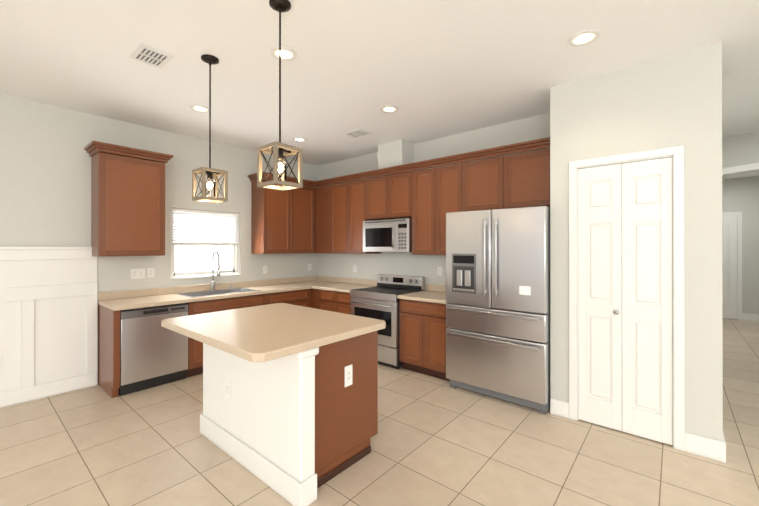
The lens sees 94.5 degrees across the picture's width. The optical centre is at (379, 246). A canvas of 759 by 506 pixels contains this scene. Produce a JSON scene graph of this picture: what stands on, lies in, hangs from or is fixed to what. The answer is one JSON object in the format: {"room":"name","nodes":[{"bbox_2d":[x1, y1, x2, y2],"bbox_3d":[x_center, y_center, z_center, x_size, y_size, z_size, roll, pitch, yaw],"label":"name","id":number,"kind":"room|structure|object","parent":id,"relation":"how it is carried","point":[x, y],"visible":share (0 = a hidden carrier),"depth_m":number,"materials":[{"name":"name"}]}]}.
{"room":"kitchen","nodes":[
{"label":"kitchen","id":0,"kind":"room"},
{"bbox_2d":[0,94,317,383],"bbox_3d":[-3.711,0.033,3.167,0.120,2.930,8.000,0,0,40],"label":"wall","id":1,"kind":"structure","parent":0,"point":[45,179],"depth_m":3.78,"materials":[{"name":"paint"}]},
{"bbox_2d":[0,247,97,407],"bbox_3d":[-4.641,0.746,1.933,0.044,1.500,4.914,0,0,40],"label":"wainscoting","id":2,"kind":"structure","parent":1,"relation":"attached to","point":[48,317],"depth_m":3.51,"materials":[{"name":"white paint"}]},
{"bbox_2d":[84,141,172,255],"bbox_3d":[-2.763,-0.478,3.893,0.391,1.155,0.734,0,0,40],"label":"upper cabinet","id":3,"kind":"object","parent":1,"relation":"attached to","point":[127,201],"visible":1,"depth_m":3.77,"materials":[{"name":"brown wood"}]},
{"bbox_2d":[130,268,144,278],"bbox_3d":[-2.830,0.315,4.112,0.007,0.116,0.146,0,0,40],"label":"electrical outlet","id":4,"kind":"object","parent":1,"relation":"attached to","point":[137,273],"visible":1,"depth_m":4.11,"materials":[{"name":"white paint"}]},
{"bbox_2d":[147,268,154,277],"bbox_3d":[-2.744,0.310,4.215,0.007,0.116,0.074,0,0,40],"label":"electrical outlet","id":5,"kind":"object","parent":1,"relation":"attached to","point":[150,272],"visible":1,"depth_m":4.21,"materials":[{"name":"white paint"}]},
{"bbox_2d":[171,209,239,278],"bbox_3d":[-2.358,-0.039,4.774,0.116,0.896,0.916,0,0,40],"label":"window","id":6,"kind":"structure","parent":1,"relation":"in","point":[192,258],"depth_m":4.76,"materials":[{"name":"white glass"}]},
{"bbox_2d":[171,208,239,243],"bbox_3d":[-2.324,-0.264,4.746,0.024,0.440,0.896,0,0,40],"label":"window blinds","id":7,"kind":"object","parent":6,"relation":"attached to","point":[207,238],"visible":0.88,"depth_m":4.71,"materials":[{"name":"white paint"}]},
{"bbox_2d":[263,266,266,273],"bbox_3d":[-1.756,0.352,5.387,0.007,0.116,0.074,0,0,40],"label":"electrical outlet","id":8,"kind":"object","parent":1,"relation":"attached to","point":[264,269],"visible":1,"depth_m":5.38,"materials":[{"name":"white paint"}]},
{"bbox_2d":[251,177,294,253],"bbox_3d":[-1.607,-0.433,5.312,0.331,1.071,0.530,0,0,40],"label":"upper cabinet","id":9,"kind":"object","parent":1,"relation":"attached to","point":[272,211],"depth_m":5.17,"materials":[{"name":"brown wood"}]},
{"bbox_2d":[295,185,310,252],"bbox_3d":[-1.337,-0.433,5.633,0.331,1.071,0.548,0,0,40],"label":"upper cabinet","id":10,"kind":"object","parent":1,"relation":"attached to","point":[302,195],"depth_m":5.55,"materials":[{"name":"brown wood"}]},
{"bbox_2d":[0,318,758,505],"bbox_3d":[1.793,1.547,2.713,9.120,0.100,14.400,0,0,40],"label":"floor","id":11,"kind":"structure","parent":0,"point":[434,441],"depth_m":2.51,"materials":[{"name":"tile"}]},
{"bbox_2d":[119,303,187,395],"bbox_3d":[-2.590,1.062,3.917,0.606,0.866,0.629,0,0,40],"label":"dishwasher","id":12,"kind":"object","parent":11,"relation":"on","point":[153,352],"visible":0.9,"depth_m":3.69,"materials":[{"name":"grey metal"}]},
{"bbox_2d":[186,297,269,377],"bbox_3d":[-2.053,1.130,4.564,0.609,0.740,1.045,0,0,40],"label":"base cabinet","id":13,"kind":"object","parent":11,"relation":"on","point":[195,348],"depth_m":4.09,"materials":[{"name":"brown wood"}]},
{"bbox_2d":[242,289,313,307],"bbox_3d":[-1.533,1.065,5.182,0.609,0.872,0.810,0,0,40],"label":"base cabinet","id":14,"kind":"object","parent":11,"relation":"on","point":[305,297],"depth_m":5.02,"materials":[{"name":"brown wood"}]},
{"bbox_2d":[98,275,333,310],"bbox_3d":[-1.829,0.563,4.793,0.660,0.125,3.083,0,0,40],"label":"countertop","id":15,"kind":"structure","parent":14,"relation":"on","point":[134,299],"depth_m":4.30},
{"bbox_2d":[176,287,259,297],"bbox_3d":[-2.062,0.659,4.524,0.489,0.161,0.872,0,0,40],"label":"sink","id":16,"kind":"object","parent":15,"relation":"in","point":[213,292],"visible":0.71,"depth_m":4.66,"materials":[{"name":"silver metal"}]},
{"bbox_2d":[210,251,232,289],"bbox_3d":[-2.101,0.320,4.773,0.227,0.530,0.309,0,0,40],"label":"faucet","id":17,"kind":"object","parent":15,"relation":"on","point":[218,271],"visible":0.96,"depth_m":4.71,"materials":[{"name":"silver metal"}]},
{"bbox_2d":[200,327,385,505],"bbox_3d":[-0.700,1.043,2.696,1.320,0.909,0.784,0,0,40],"label":"kitchen island","id":18,"kind":"object","parent":11,"relation":"on","point":[293,421],"depth_m":2.29,"materials":[{"name":"white wood"}]},
{"bbox_2d":[225,379,230,399],"bbox_3d":[-1.103,1.037,2.552,0.074,0.139,0.007,0,0,40],"label":"outlet","id":19,"kind":"object","parent":18,"relation":"attached to","point":[227,389],"visible":1,"depth_m":2.55,"materials":[{"name":"white paint"}]},
{"bbox_2d":[161,303,385,366],"bbox_3d":[-0.785,0.565,2.589,1.350,0.047,1.065,0,0,40],"label":"island countertop","id":20,"kind":"structure","parent":18,"relation":"on","point":[265,333],"depth_m":2.34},
{"bbox_2d":[345,364,351,386],"bbox_3d":[-0.210,0.876,2.387,0.007,0.139,0.074,0,0,40],"label":"outlet","id":21,"kind":"object","parent":18,"relation":"attached to","point":[348,375],"visible":1,"depth_m":2.38,"materials":[{"name":"white paint"}]},
{"bbox_2d":[314,289,321,309],"bbox_3d":[-0.754,1.066,5.504,0.210,0.872,0.609,0,0,40],"label":"base cabinet","id":22,"kind":"object","parent":11,"relation":"on","point":[317,292],"depth_m":5.26,"materials":[{"name":"brown wood"}]},
{"bbox_2d":[314,277,376,292],"bbox_3d":[-0.490,0.564,5.254,0.793,0.125,0.653,0,0,40],"label":"countertop","id":23,"kind":"structure","parent":22,"relation":"on","point":[340,284],"depth_m":5.41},
{"bbox_2d":[322,290,337,311],"bbox_3d":[-0.559,1.065,5.340,0.417,0.872,0.609,0,0,40],"label":"base cabinet","id":24,"kind":"object","parent":11,"relation":"on","point":[329,299],"depth_m":5.09,"materials":[{"name":"brown wood"}]},
{"bbox_2d":[338,292,350,314],"bbox_3d":[-0.332,1.065,5.149,0.417,0.872,0.609,0,0,40],"label":"base cabinet","id":25,"kind":"object","parent":11,"relation":"on","point":[344,304],"depth_m":4.89,"materials":[{"name":"brown wood"}]},
{"bbox_2d":[350,274,424,368],"bbox_3d":[0.086,0.951,4.709,0.782,1.100,0.687,0,0,40],"label":"range","id":26,"kind":"object","parent":11,"relation":"on","point":[380,301],"visible":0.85,"depth_m":4.45,"materials":[{"name":"grey metal"}]},
{"bbox_2d":[399,299,449,380],"bbox_3d":[0.694,1.063,4.285,0.684,0.872,0.609,0,0,40],"label":"base cabinet","id":27,"kind":"object","parent":11,"relation":"on","point":[422,337],"depth_m":4.05,"materials":[{"name":"brown wood"}]},
{"bbox_2d":[397,284,447,303],"bbox_3d":[0.684,0.562,4.269,0.689,0.125,0.648,0,0,40],"label":"countertop","id":28,"kind":"structure","parent":27,"relation":"on","point":[432,293],"depth_m":4.22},
{"bbox_2d":[446,206,549,413],"bbox_3d":[1.293,0.569,3.654,0.991,1.860,0.767,0,0,40],"label":"refrigerator","id":29,"kind":"object","parent":11,"relation":"on","point":[498,302],"visible":1,"depth_m":3.33,"materials":[{"name":"grey metal"}]},
{"bbox_2d":[0,0,758,178],"bbox_3d":[1.793,-1.483,2.719,9.120,0.100,14.400,0,0,40],"label":"ceiling","id":30,"kind":"structure","parent":0,"point":[432,69],"depth_m":2.69,"materials":[{"name":"paint"}]},
{"bbox_2d":[129,43,173,68],"bbox_3d":[-1.713,-1.427,2.639,0.290,0.011,0.220,0,0,40],"label":"ceiling vent","id":31,"kind":"object","parent":30,"relation":"in","point":[150,55],"visible":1,"depth_m":2.62,"materials":[{"name":"white metal"}]},
{"bbox_2d":[190,105,208,112],"bbox_3d":[-1.855,-1.427,3.634,0.190,0.006,0.190,0,0,40],"label":"recessed light","id":32,"kind":"object","parent":30,"relation":"in","point":[200,108],"visible":0.94,"depth_m":3.62,"materials":[{"name":"white paint"}]},
{"bbox_2d":[192,54,227,202],"bbox_3d":[-1.291,-0.890,2.674,0.187,1.084,0.187,0,0,40],"label":"pendant light","id":33,"kind":"object","parent":30,"relation":"hanging from","point":[210,172],"visible":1,"depth_m":2.66,"materials":[{"name":"beige wood"}]},
{"bbox_2d":[257,0,302,190],"bbox_3d":[-0.586,-0.891,2.067,0.187,1.084,0.187,0,0,40],"label":"pendant light","id":34,"kind":"object","parent":30,"relation":"hanging from","point":[279,147],"visible":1,"depth_m":2.05,"materials":[{"name":"beige wood"}]},
{"bbox_2d":[270,46,296,60],"bbox_3d":[-0.710,-1.429,2.604,0.190,0.006,0.190,0,0,40],"label":"recessed light","id":35,"kind":"object","parent":30,"relation":"in","point":[288,54],"visible":0.96,"depth_m":2.60,"materials":[{"name":"white paint"}]},
{"bbox_2d":[292,137,306,141],"bbox_3d":[-1.064,-1.426,4.667,0.190,0.006,0.190,0,0,40],"label":"recessed light","id":36,"kind":"object","parent":30,"relation":"in","point":[298,139],"visible":1,"depth_m":4.66,"materials":[{"name":"white paint"}]},
{"bbox_2d":[342,128,371,137],"bbox_3d":[-0.283,-1.424,4.415,0.310,0.011,0.240,0,0,40],"label":"ceiling vent","id":37,"kind":"object","parent":30,"relation":"in","point":[358,132],"visible":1,"depth_m":4.39,"materials":[{"name":"white metal"}]},
{"bbox_2d":[380,105,397,112],"bbox_3d":[0.102,-1.427,3.646,0.190,0.006,0.190,0,0,40],"label":"recessed light","id":38,"kind":"object","parent":30,"relation":"in","point":[389,109],"visible":1,"depth_m":3.64,"materials":[{"name":"white paint"}]},
{"bbox_2d":[568,29,599,46],"bbox_3d":[1.401,-1.430,2.408,0.190,0.006,0.190,0,0,40],"label":"recessed light","id":39,"kind":"object","parent":30,"relation":"in","point":[583,38],"visible":1,"depth_m":2.40,"materials":[{"name":"white paint"}]},
{"bbox_2d":[318,113,672,368],"bbox_3d":[0.757,0.035,4.536,5.190,2.930,0.390,0,0,40],"label":"wall","id":40,"kind":"structure","parent":0,"point":[387,155],"depth_m":4.78,"materials":[{"name":"paint"}]},
{"bbox_2d":[311,181,330,252],"bbox_3d":[-0.810,-0.432,5.695,0.439,1.071,0.393,0,0,40],"label":"upper cabinet","id":41,"kind":"object","parent":40,"relation":"attached to","point":[330,218],"depth_m":5.62,"materials":[{"name":"brown wood"}]},
{"bbox_2d":[331,181,350,252],"bbox_3d":[-0.492,-0.433,5.468,0.459,1.071,0.331,0,0,40],"label":"upper cabinet","id":42,"kind":"object","parent":40,"relation":"attached to","point":[340,193],"depth_m":5.35,"materials":[{"name":"brown wood"}]},
{"bbox_2d":[351,177,380,253],"bbox_3d":[-0.226,-0.433,5.244,0.475,1.071,0.331,0,0,40],"label":"upper cabinet","id":43,"kind":"object","parent":40,"relation":"attached to","point":[358,188],"depth_m":5.12,"materials":[{"name":"brown wood"}]},
{"bbox_2d":[367,173,394,220],"bbox_3d":[0.087,-0.679,4.981,0.465,0.581,0.331,0,0,40],"label":"upper cabinet","id":44,"kind":"object","parent":40,"relation":"attached to","point":[378,188],"depth_m":4.86,"materials":[{"name":"brown wood"}]},
{"bbox_2d":[363,218,411,251],"bbox_3d":[0.173,-0.145,4.829,0.784,0.432,0.448,0,0,40],"label":"microwave","id":45,"kind":"object","parent":44,"relation":"attached to","point":[392,235],"visible":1,"depth_m":4.65,"materials":[{"name":"grey metal"}]},
{"bbox_2d":[391,169,410,218],"bbox_3d":[0.344,-0.679,4.765,0.445,0.581,0.331,0,0,40],"label":"upper cabinet","id":46,"kind":"object","parent":40,"relation":"attached to","point":[400,183],"depth_m":4.61,"materials":[{"name":"brown wood"}]},
{"bbox_2d":[407,165,438,254],"bbox_3d":[0.648,-0.435,4.508,0.470,1.071,0.331,0,0,40],"label":"upper cabinet","id":47,"kind":"object","parent":40,"relation":"attached to","point":[424,183],"depth_m":4.37,"materials":[{"name":"brown wood"}]},
{"bbox_2d":[437,266,441,274],"bbox_3d":[0.791,0.316,4.600,0.074,0.116,0.007,0,0,40],"label":"electrical outlet","id":48,"kind":"object","parent":40,"relation":"attached to","point":[439,270],"visible":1,"depth_m":4.60,"materials":[{"name":"white paint"}]},
{"bbox_2d":[439,161,466,254],"bbox_3d":[0.917,-0.435,4.281,0.475,1.071,0.331,0,0,40],"label":"upper cabinet","id":49,"kind":"object","parent":40,"relation":"attached to","point":[452,178],"depth_m":4.15,"materials":[{"name":"brown wood"}]},
{"bbox_2d":[467,153,510,210],"bbox_3d":[1.259,-0.686,3.993,0.540,0.571,0.331,0,0,40],"label":"upper cabinet","id":50,"kind":"object","parent":40,"relation":"attached to","point":[488,180],"depth_m":3.84,"materials":[{"name":"brown wood"}]},
{"bbox_2d":[511,145,549,207],"bbox_3d":[1.600,-0.686,3.707,0.590,0.571,0.331,0,0,40],"label":"upper cabinet","id":51,"kind":"object","parent":40,"relation":"attached to","point":[530,171],"depth_m":3.56,"materials":[{"name":"brown wood"}]},
{"bbox_2d":[550,49,693,433],"bbox_3d":[1.951,0.032,2.883,0.990,2.930,0.100,0,0,40],"label":"wall","id":52,"kind":"structure","parent":0,"point":[674,100],"depth_m":2.85,"materials":[{"name":"paint"}]},
{"bbox_2d":[578,157,672,444],"bbox_3d":[1.946,0.406,2.820,0.624,2.160,0.077,0,0,40],"label":"pantry door","id":53,"kind":"structure","parent":52,"relation":"in","point":[625,376],"depth_m":2.81,"materials":[{"name":"white paint"}]},
{"bbox_2d":[569,145,684,450],"bbox_3d":[1.970,0.377,2.848,0.760,2.240,0.108,0,0,40],"label":"door frame","id":54,"kind":"structure","parent":52,"relation":"attached to","point":[676,153],"depth_m":2.62,"materials":[{"name":"white paint"}]},
{"bbox_2d":[694,42,722,441],"bbox_3d":[4.573,0.037,5.133,0.122,2.930,6.920,0,0,40],"label":"wall","id":55,"kind":"structure","parent":0,"point":[708,343],"depth_m":2.49,"materials":[{"name":"paint"}]},
{"bbox_2d":[550,398,725,462],"bbox_3d":[4.195,1.432,5.437,1.126,0.140,6.934,0,0,40],"label":"baseboard","id":56,"kind":"structure","parent":55,"relation":"attached to","point":[709,448],"depth_m":2.51,"materials":[{"name":"white paint"}]},
{"bbox_2d":[722,176,758,319],"bbox_3d":[7.275,0.041,7.447,1.230,2.930,0.100,0,0,40],"label":"wall","id":57,"kind":"structure","parent":0,"point":[740,195],"depth_m":7.17,"materials":[{"name":"paint"}]},
{"bbox_2d":[722,215,737,318],"bbox_3d":[7.130,0.417,7.452,0.660,2.153,0.065,0,0,40],"label":"front door","id":58,"kind":"structure","parent":57,"relation":"in","point":[729,266],"depth_m":7.33,"materials":[{"name":"white paint"}]},
{"bbox_2d":[722,212,741,319],"bbox_3d":[7.146,0.391,7.472,0.800,2.230,0.018,0,0,40],"label":"door frame","id":59,"kind":"structure","parent":57,"relation":"attached to","point":[739,225],"depth_m":7.23,"materials":[{"name":"white paint"}]},
{"bbox_2d":[742,313,758,321],"bbox_3d":[7.562,1.435,7.125,0.300,0.140,0.015,0,0,40],"label":"baseboard","id":60,"kind":"structure","parent":57,"relation":"attached to","point":[750,317],"depth_m":7.13,"materials":[{"name":"white paint"}]},
{"bbox_2d":[722,132,758,168],"bbox_3d":[4.768,-1.200,4.396,1.130,0.460,0.100,0,0,40],"label":"wall","id":61,"kind":"structure","parent":0,"point":[743,149],"depth_m":4.47,"materials":[{"name":"paint"}]},
{"bbox_2d":[722,163,758,176],"bbox_3d":[4.768,-0.971,4.395,1.130,0.136,0.180,0,0,40],"label":"trim","id":62,"kind":"structure","parent":61,"relation":"attached to","point":[741,169],"depth_m":4.46,"materials":[{"name":"white paint"}]}
]}

